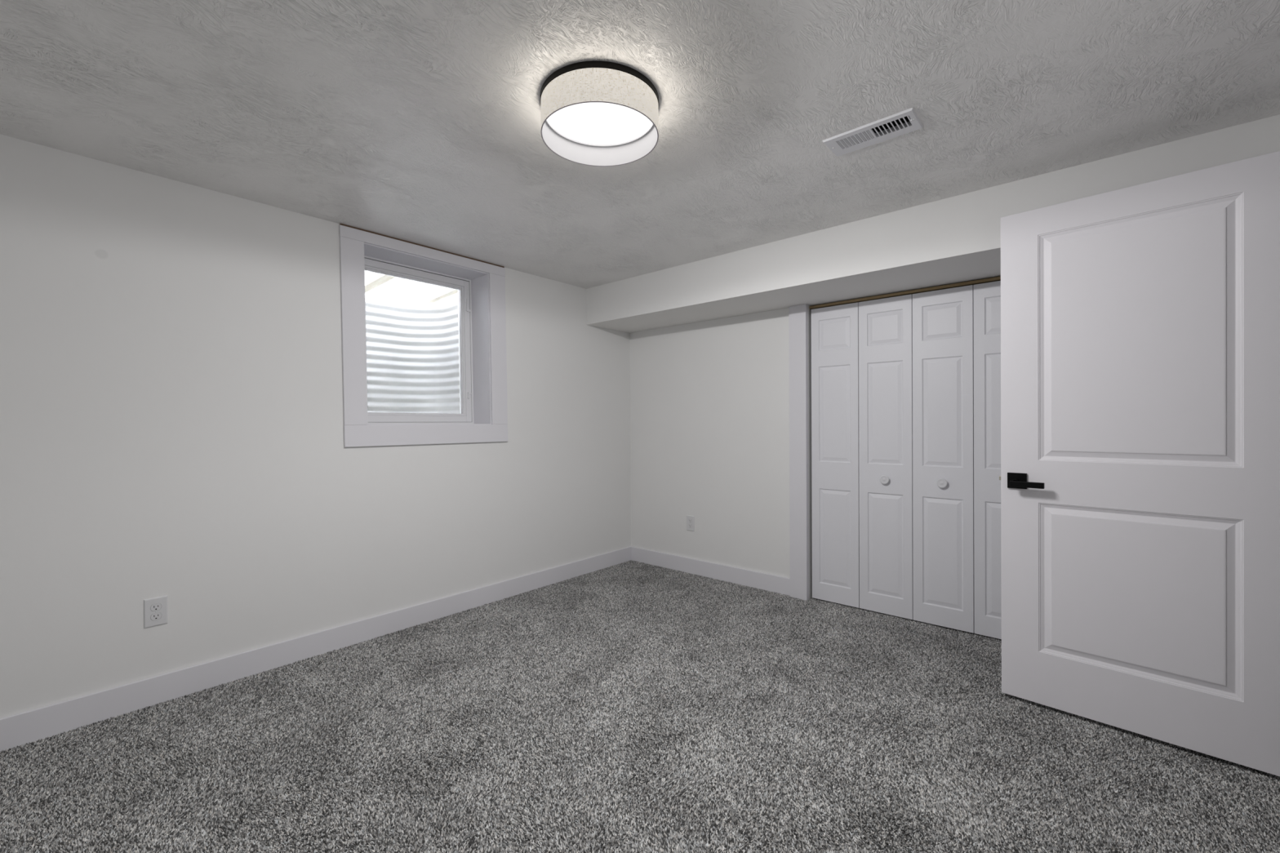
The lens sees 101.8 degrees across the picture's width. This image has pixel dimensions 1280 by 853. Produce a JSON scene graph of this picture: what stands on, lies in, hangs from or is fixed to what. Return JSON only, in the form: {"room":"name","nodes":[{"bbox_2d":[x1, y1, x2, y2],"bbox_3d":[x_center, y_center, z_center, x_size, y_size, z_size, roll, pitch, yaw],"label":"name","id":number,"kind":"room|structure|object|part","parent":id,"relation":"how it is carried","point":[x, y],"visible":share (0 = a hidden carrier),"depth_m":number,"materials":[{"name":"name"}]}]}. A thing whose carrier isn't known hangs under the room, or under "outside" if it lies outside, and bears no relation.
{"room":"empty basement bedroom","nodes":[
{"label":"empty basement bedroom","id":0,"kind":"room"},
{"bbox_2d":[0,134,631,718],"bbox_3d":[-1.342,0.019,3.243,0.260,2.471,5.050,0,0,41],"label":"wall","id":1,"kind":"structure","parent":0,"point":[171,408],"depth_m":2.36,"materials":[{"name":"paint"}]},
{"bbox_2d":[143,595,167,628],"bbox_3d":[-2.056,0.788,2.209,0.008,0.120,0.074,0,0,41],"label":"wall outlet","id":2,"kind":"object","parent":1,"relation":"attached to","point":[155,609],"visible":1,"depth_m":2.21,"materials":[{"name":"white plastic"}]},
{"bbox_2d":[150,612,161,620],"bbox_3d":[-2.054,0.808,2.207,0.002,0.029,0.036,0,0,41],"label":"socket","id":3,"kind":"object","parent":2,"relation":"attached to","point":[153,615],"depth_m":2.21,"materials":[{"name":"white plastic"}]},
{"bbox_2d":[150,603,161,611],"bbox_3d":[-2.054,0.769,2.207,0.002,0.029,0.036,0,0,41],"label":"socket","id":4,"kind":"object","parent":2,"relation":"attached to","point":[153,606],"depth_m":2.21,"materials":[{"name":"white plastic"}]},
{"bbox_2d":[0,546,631,751],"bbox_3d":[-1.445,1.116,2.913,0.014,0.123,4.200,0,0,41],"label":"baseboard","id":5,"kind":"structure","parent":1,"relation":"attached to","point":[48,721],"depth_m":2.46,"materials":[{"name":"white paint"}]},
{"bbox_2d":[338,223,507,447],"bbox_3d":[-1.342,-0.484,3.229,0.270,1.184,1.041,0,0,41],"label":"window","id":6,"kind":"structure","parent":1,"relation":"in","point":[480,285],"depth_m":3.25,"materials":[{"name":"white paint"}]},
{"bbox_3d":[-1.422,-0.506,3.296,0.050,0.960,0.757,0,0,41],"label":"sash","id":7,"kind":"part","parent":6,"relation":"part of","materials":[{"name":"white plastic"}]},
{"bbox_3d":[-1.425,-0.507,3.299,0.052,0.990,0.790,0,0,41],"label":"frame","id":8,"kind":"part","parent":6,"relation":"part of","materials":[{"name":"white plastic"}]},
{"bbox_3d":[-1.326,-0.007,3.227,0.215,0.011,0.778,0,0,41],"label":"sill","id":9,"kind":"part","parent":6,"relation":"part of","materials":[{"name":"white paint"}]},
{"bbox_2d":[0,0,1279,288],"bbox_3d":[-0.114,-1.146,1.744,3.560,0.140,4.200,0,0,41],"label":"ceiling","id":10,"kind":"structure","parent":0,"point":[419,122],"depth_m":1.71,"materials":[{"name":"white paint"}]},
{"bbox_2d":[540,60,658,166],"bbox_3d":[-0.132,-1.016,1.723,0.390,0.120,0.390,0,0,41],"label":"ceiling light","id":11,"kind":"object","parent":10,"relation":"attached to","point":[594,113],"visible":1,"depth_m":1.70,"materials":[{"name":"white metal"}]},
{"bbox_3d":[-0.132,-1.066,1.723,0.390,0.020,0.390,0,0,41],"label":"mounting plate","id":12,"kind":"part","parent":11,"relation":"part of","materials":[{"name":"brown metal"}]},
{"bbox_3d":[-0.132,-1.007,1.723,0.386,0.101,0.386,0,0,41],"label":"lamp shade","id":13,"kind":"part","parent":11,"relation":"part of","materials":[{"name":"white fabric"}]},
{"bbox_2d":[546,102,653,146],"bbox_3d":[-0.132,-1.034,1.723,0.368,0.018,0.368,0,0,41],"label":"diffuser","id":14,"kind":"object","parent":11,"relation":"attached to","point":[593,123],"depth_m":1.78,"materials":[{"name":"white plastic"}]},
{"bbox_2d":[822,107,923,156],"bbox_3d":[0.856,-1.176,1.922,0.311,0.212,0.148,0,0,41],"label":"ceiling vent","id":15,"kind":"object","parent":10,"relation":"in","point":[898,124],"visible":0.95,"depth_m":1.92,"materials":[{"name":"white metal"}]},
{"bbox_2d":[1,578,1279,852],"bbox_3d":[0.150,1.213,1.948,3.730,0.080,5.020,0,0,41],"label":"floor","id":16,"kind":"structure","parent":0,"point":[617,579],"depth_m":1.67,"materials":[{"name":"grey carpet"}]},
{"bbox_2d":[0,560,1279,852],"bbox_3d":[-0.080,1.168,1.783,3.549,0.010,4.256,0,0,41],"label":"carpet","id":17,"kind":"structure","parent":16,"relation":"on","point":[442,637],"depth_m":1.87,"materials":[{"name":"grey carpet"}]},
{"bbox_2d":[629,274,1000,599],"bbox_3d":[1.342,0.009,3.338,3.680,2.481,0.100,0,0,41],"label":"wall","id":18,"kind":"structure","parent":0,"point":[709,400],"depth_m":3.93,"materials":[{"name":"paint"}]},
{"bbox_2d":[686,515,694,531],"bbox_3d":[0.396,0.763,4.090,0.076,0.119,0.008,0,0,41],"label":"wall outlet","id":19,"kind":"object","parent":18,"relation":"attached to","point":[690,519],"visible":1,"depth_m":4.08,"materials":[{"name":"white plastic"}]},
{"bbox_2d":[631,546,790,595],"bbox_3d":[0.480,1.100,4.017,1.458,0.123,0.014,0,0,41],"label":"baseboard","id":20,"kind":"structure","parent":18,"relation":"attached to","point":[772,583],"depth_m":3.93,"materials":[{"name":"white paint"}]},
{"bbox_2d":[788,304,808,600],"bbox_3d":[1.066,0.177,3.490,0.118,1.968,0.033,0,0,41],"label":"trim","id":21,"kind":"structure","parent":18,"relation":"attached to","point":[797,314],"depth_m":3.47,"materials":[{"name":"white paint"}]},
{"bbox_2d":[810,293,913,619],"bbox_3d":[1.378,0.184,3.274,0.611,1.925,0.053,0,0,41],"label":"door","id":22,"kind":"structure","parent":18,"relation":"in","point":[862,352],"depth_m":3.25,"materials":[{"name":"white paint"}]},
{"bbox_3d":[1.488,0.324,3.161,0.055,0.055,0.023,0,0,41],"label":"knob","id":23,"kind":"part","parent":22,"relation":"part of","materials":[{"name":"white ceramic"}]},
{"bbox_2d":[911,280,1001,639],"bbox_3d":[1.843,0.183,2.873,0.611,1.925,0.053,0,0,41],"label":"door","id":24,"kind":"structure","parent":18,"relation":"in","point":[957,559],"depth_m":2.92,"materials":[{"name":"white paint"}]},
{"bbox_3d":[1.720,0.324,2.960,0.055,0.055,0.023,0,0,41],"label":"knob","id":25,"kind":"part","parent":24,"relation":"part of","materials":[{"name":"white ceramic"}]},
{"bbox_2d":[586,114,1279,333],"bbox_3d":[1.091,-0.948,3.141,3.560,0.284,0.512,0,0,41],"label":"soffit","id":26,"kind":"structure","parent":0,"point":[955,238],"depth_m":2.72,"materials":[{"name":"paint"}]},
{"bbox_2d":[809,276,1000,309],"bbox_3d":[1.625,-0.795,3.091,1.250,0.016,0.054,0,0,41],"label":"trim","id":27,"kind":"structure","parent":26,"relation":"attached to","point":[997,278],"depth_m":3.08,"materials":[{"name":"brown wood"}]},
{"bbox_3d":[1.285,0.023,0.548,0.120,2.481,4.400,0,0,41],"label":"wall","id":28,"kind":"structure","parent":0,"visible":0},
{"bbox_2d":[999,151,1279,776],"bbox_3d":[1.840,0.125,1.951,0.147,2.032,0.823,-1,0,-45],"label":"door","id":29,"kind":"structure","parent":28,"relation":"in","point":[1140,477],"depth_m":1.90,"materials":[{"name":"white paint"}]},
{"bbox_3d":[1.582,0.229,2.181,0.010,0.065,0.066,-1,0,-45],"label":"handle","id":30,"kind":"part","parent":29,"relation":"part of","materials":[{"name":"black metal"}]},
{"bbox_3d":[1.579,0.239,2.123,0.016,0.024,0.114,-1,0,-45],"label":"lever","id":31,"kind":"part","parent":29,"relation":"part of","materials":[{"name":"black metal"}]},
{"bbox_3d":[-1.791,0.165,3.625,0.900,0.020,1.160,0,0,41],"label":"gravel","id":32,"kind":"object","parent":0,"visible":0},
{"bbox_2d":[364,297,460,413],"bbox_3d":[-1.804,-0.421,3.631,0.947,1.128,1.214,0,0,41],"label":"window well","id":33,"kind":"object","parent":32,"relation":"on","point":[412,351],"visible":0.35,"depth_m":4.20,"materials":[{"name":"metal"}]},
{"bbox_2d":[364,274,395,293],"bbox_3d":[-1.869,-1.005,3.659,1.080,0.020,0.072,0,0,44],"label":"batten","id":34,"kind":"object","parent":33,"relation":"on","point":[380,279],"visible":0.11,"depth_m":3.59,"materials":[{"name":"brown wood"}]},
{"bbox_2d":[364,271,457,306],"bbox_3d":[-1.859,-1.018,3.673,1.078,0.004,1.480,0,0,41],"label":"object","id":35,"kind":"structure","parent":33,"relation":"on","point":[397,290],"depth_m":3.96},
{"bbox_2d":[414,288,457,306],"bbox_3d":[-1.541,-1.009,4.039,0.055,0.020,1.080,-1,0,-44],"label":"batten","id":36,"kind":"object","parent":33,"relation":"on","point":[450,292],"visible":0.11,"depth_m":4.06,"materials":[{"name":"brown wood"}]}
]}

